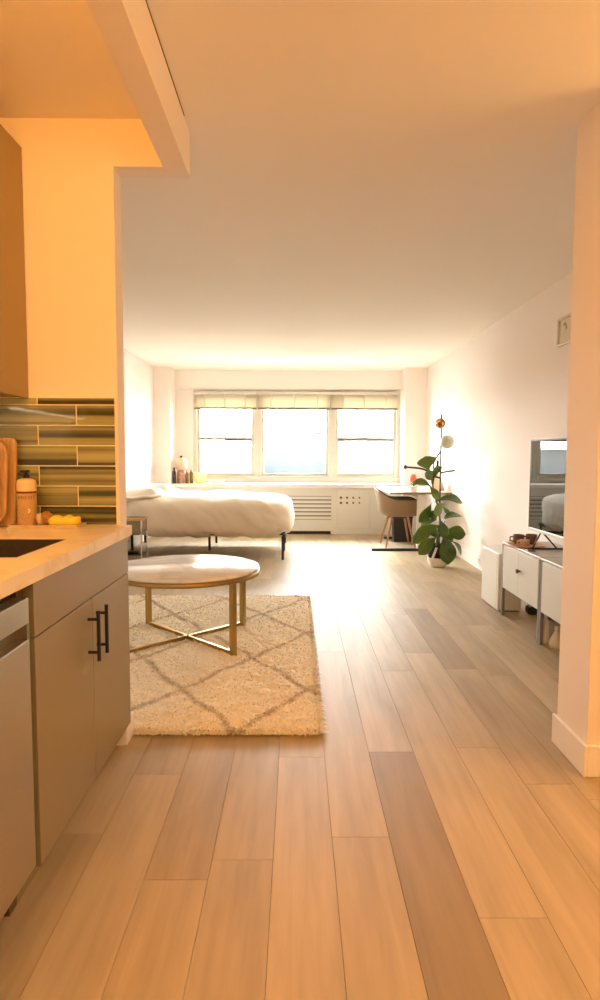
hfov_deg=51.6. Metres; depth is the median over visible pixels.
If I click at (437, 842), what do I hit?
floor
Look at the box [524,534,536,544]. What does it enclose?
cup
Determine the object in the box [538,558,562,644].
media cabinet
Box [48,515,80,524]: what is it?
sponge
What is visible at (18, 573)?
countertop
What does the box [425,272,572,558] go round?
wall
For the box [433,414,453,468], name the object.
floor lamp
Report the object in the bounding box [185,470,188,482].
glass bottle
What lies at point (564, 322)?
print
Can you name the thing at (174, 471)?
glass bottle
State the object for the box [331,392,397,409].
window blind
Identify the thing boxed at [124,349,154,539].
wall
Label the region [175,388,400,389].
trim
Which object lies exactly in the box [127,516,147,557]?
bedside table
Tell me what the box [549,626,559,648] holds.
bottle
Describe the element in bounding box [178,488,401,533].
radiator cover
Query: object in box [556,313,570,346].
picture frame
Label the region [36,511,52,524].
dish brush
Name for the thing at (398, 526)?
waste bin
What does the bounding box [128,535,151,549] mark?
baseboard
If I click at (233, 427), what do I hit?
building
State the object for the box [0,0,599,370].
ceiling
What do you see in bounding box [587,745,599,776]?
baseboard
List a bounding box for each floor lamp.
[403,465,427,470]
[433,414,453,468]
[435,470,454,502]
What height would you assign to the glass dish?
0.055 m
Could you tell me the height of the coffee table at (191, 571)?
0.477 m
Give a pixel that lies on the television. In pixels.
(547, 456)
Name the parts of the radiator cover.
door, door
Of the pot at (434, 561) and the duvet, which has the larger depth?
the duvet
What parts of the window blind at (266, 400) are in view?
rail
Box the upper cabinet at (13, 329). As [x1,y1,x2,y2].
[0,124,28,397]
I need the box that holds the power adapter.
[525,604,557,622]
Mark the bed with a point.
(283, 537)
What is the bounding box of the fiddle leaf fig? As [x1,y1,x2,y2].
[412,456,465,566]
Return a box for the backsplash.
[0,397,118,524]
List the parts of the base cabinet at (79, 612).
door, false drawer, handle, handle, door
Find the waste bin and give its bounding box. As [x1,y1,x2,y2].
[392,517,412,541]
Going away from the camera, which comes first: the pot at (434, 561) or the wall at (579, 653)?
the wall at (579, 653)
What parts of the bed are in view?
leg, frame, leg, leg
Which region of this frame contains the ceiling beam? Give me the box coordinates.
[86,0,189,177]
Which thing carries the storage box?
on the floor
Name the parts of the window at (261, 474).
rail, sash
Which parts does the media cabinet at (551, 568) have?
leg, door, panel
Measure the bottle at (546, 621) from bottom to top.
0.195 m
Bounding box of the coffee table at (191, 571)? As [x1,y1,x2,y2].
[128,554,259,655]
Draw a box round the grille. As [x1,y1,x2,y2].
[288,496,330,519]
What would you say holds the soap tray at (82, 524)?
on the countertop
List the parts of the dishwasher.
control panel, pocket handle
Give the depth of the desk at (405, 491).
7.72 m
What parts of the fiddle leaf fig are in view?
stem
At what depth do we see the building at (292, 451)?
61.80 m
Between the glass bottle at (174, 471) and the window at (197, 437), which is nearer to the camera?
the glass bottle at (174, 471)
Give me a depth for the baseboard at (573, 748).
2.42 m
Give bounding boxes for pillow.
[126,487,167,502]
[143,483,178,491]
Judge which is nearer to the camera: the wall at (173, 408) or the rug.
the rug
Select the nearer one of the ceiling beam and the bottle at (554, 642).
the ceiling beam
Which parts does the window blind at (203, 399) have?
rail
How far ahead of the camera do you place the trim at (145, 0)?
1.97 m
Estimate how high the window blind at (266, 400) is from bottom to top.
0.268 m
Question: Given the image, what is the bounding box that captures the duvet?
[126,490,294,538]
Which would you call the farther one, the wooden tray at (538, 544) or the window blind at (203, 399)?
the window blind at (203, 399)
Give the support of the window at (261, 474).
in the wall at (173, 408)
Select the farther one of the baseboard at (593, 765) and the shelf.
the shelf
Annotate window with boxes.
[193,390,257,477]
[258,391,331,477]
[332,391,400,477]
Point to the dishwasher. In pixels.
(17, 816)
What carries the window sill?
attached to the wall at (173, 408)
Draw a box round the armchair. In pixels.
[374,487,416,547]
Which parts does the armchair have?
leg, leg, leg, leg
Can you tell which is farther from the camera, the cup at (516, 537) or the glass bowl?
the glass bowl
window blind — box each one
[194,391,256,409]
[258,392,329,409]
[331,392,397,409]
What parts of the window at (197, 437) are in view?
sash, sash, lift rail, rail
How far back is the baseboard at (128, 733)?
2.59 m
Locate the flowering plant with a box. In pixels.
[408,474,417,491]
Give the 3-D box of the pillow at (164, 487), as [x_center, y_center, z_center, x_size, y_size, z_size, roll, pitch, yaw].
[-1.844,-0.107,8.004,0.520,0.210,0.661,0,4,1]
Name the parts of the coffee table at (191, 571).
leg, leg, leg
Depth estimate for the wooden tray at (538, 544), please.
4.36 m
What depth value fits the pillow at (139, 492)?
7.11 m
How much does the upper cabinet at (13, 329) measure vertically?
0.950 m
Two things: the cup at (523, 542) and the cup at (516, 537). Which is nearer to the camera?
the cup at (523, 542)
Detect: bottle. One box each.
[16,470,37,524]
[172,468,175,482]
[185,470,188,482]
[189,469,192,482]
[543,614,548,643]
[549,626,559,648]
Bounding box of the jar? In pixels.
[175,456,187,482]
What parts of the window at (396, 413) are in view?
sash, sash, lift rail, rail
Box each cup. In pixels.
[509,534,524,543]
[516,539,529,545]
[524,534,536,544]
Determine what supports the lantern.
on the desk at (405, 491)
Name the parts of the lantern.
lamp shade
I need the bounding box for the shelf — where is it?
[128,552,145,554]
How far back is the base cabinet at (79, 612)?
1.89 m
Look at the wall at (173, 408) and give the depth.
9.48 m
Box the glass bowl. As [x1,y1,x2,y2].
[194,472,206,482]
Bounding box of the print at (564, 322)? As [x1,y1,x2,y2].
[559,317,569,343]
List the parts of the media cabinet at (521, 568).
leg, door, door, panel, leg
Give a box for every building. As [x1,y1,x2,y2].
[201,444,264,472]
[223,419,344,472]
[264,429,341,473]
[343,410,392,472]
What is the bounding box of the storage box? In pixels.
[481,546,520,611]
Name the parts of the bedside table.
leg, leg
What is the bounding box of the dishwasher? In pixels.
[0,594,35,920]
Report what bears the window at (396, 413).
in the wall at (173, 408)
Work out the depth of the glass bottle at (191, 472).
9.32 m
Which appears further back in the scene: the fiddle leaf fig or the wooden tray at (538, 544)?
the fiddle leaf fig
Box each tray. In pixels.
[7,522,86,528]
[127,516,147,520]
[507,542,546,547]
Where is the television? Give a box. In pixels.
[528,438,566,549]
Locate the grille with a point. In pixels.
(305, 507)
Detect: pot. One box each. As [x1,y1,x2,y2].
[426,556,446,566]
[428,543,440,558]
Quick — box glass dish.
[209,479,224,483]
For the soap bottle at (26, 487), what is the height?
0.216 m
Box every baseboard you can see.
[124,711,133,744]
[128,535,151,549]
[428,535,481,570]
[551,713,587,776]
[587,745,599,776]
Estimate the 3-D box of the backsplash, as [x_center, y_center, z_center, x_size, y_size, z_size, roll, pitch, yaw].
[-1.038,-0.153,2.463,0.626,0.507,0.008,0,4,0]
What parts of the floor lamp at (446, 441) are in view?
amber globe, white globe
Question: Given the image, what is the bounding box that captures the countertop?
[0,525,131,598]
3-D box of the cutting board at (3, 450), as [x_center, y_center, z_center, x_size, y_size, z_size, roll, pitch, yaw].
[-1.228,-0.070,2.393,0.200,0.350,0.048,0,4,0]
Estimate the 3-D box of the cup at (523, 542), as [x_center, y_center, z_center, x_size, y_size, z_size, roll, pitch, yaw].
[1.568,0.300,4.357,0.083,0.045,0.068,3,5,32]
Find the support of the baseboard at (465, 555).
attached to the wall at (506, 388)
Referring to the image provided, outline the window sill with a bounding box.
[171,482,403,487]
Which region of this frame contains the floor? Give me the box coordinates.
[0,534,599,999]
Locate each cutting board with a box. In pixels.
[0,438,16,525]
[0,441,7,522]
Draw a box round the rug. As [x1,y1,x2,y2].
[129,593,327,736]
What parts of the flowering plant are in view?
pot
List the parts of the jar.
lid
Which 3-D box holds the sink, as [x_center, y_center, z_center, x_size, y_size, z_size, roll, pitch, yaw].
[-0.989,0.260,1.895,0.423,0.231,0.371,0,4,0]
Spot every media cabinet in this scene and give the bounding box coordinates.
[501,541,562,642]
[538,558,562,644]
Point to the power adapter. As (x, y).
(529, 609)
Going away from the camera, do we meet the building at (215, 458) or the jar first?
the jar
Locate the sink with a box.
[0,539,65,557]
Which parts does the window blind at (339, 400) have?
rail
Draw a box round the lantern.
[426,465,444,490]
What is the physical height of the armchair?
0.783 m
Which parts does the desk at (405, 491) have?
leg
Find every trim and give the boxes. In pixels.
[145,0,184,115]
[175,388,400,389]
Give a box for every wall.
[0,118,127,745]
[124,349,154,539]
[153,366,427,534]
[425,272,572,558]
[557,100,599,744]
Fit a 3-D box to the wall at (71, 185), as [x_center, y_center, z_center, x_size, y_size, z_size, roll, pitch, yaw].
[-1.492,-0.229,2.510,1.542,2.476,0.100,0,4,0]
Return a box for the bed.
[127,515,285,559]
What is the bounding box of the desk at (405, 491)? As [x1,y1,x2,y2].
[371,486,451,550]
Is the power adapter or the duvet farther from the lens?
the duvet
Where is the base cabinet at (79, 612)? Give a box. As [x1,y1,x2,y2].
[16,537,130,903]
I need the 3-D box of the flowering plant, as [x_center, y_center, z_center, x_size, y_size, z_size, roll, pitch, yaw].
[1.416,-0.214,7.731,0.156,0.219,0.116,0,4,0]
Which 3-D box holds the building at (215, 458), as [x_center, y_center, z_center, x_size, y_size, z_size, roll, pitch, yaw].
[-16.919,8.852,52.603,27.200,26.900,16.200,0,4,0]
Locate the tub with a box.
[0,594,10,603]

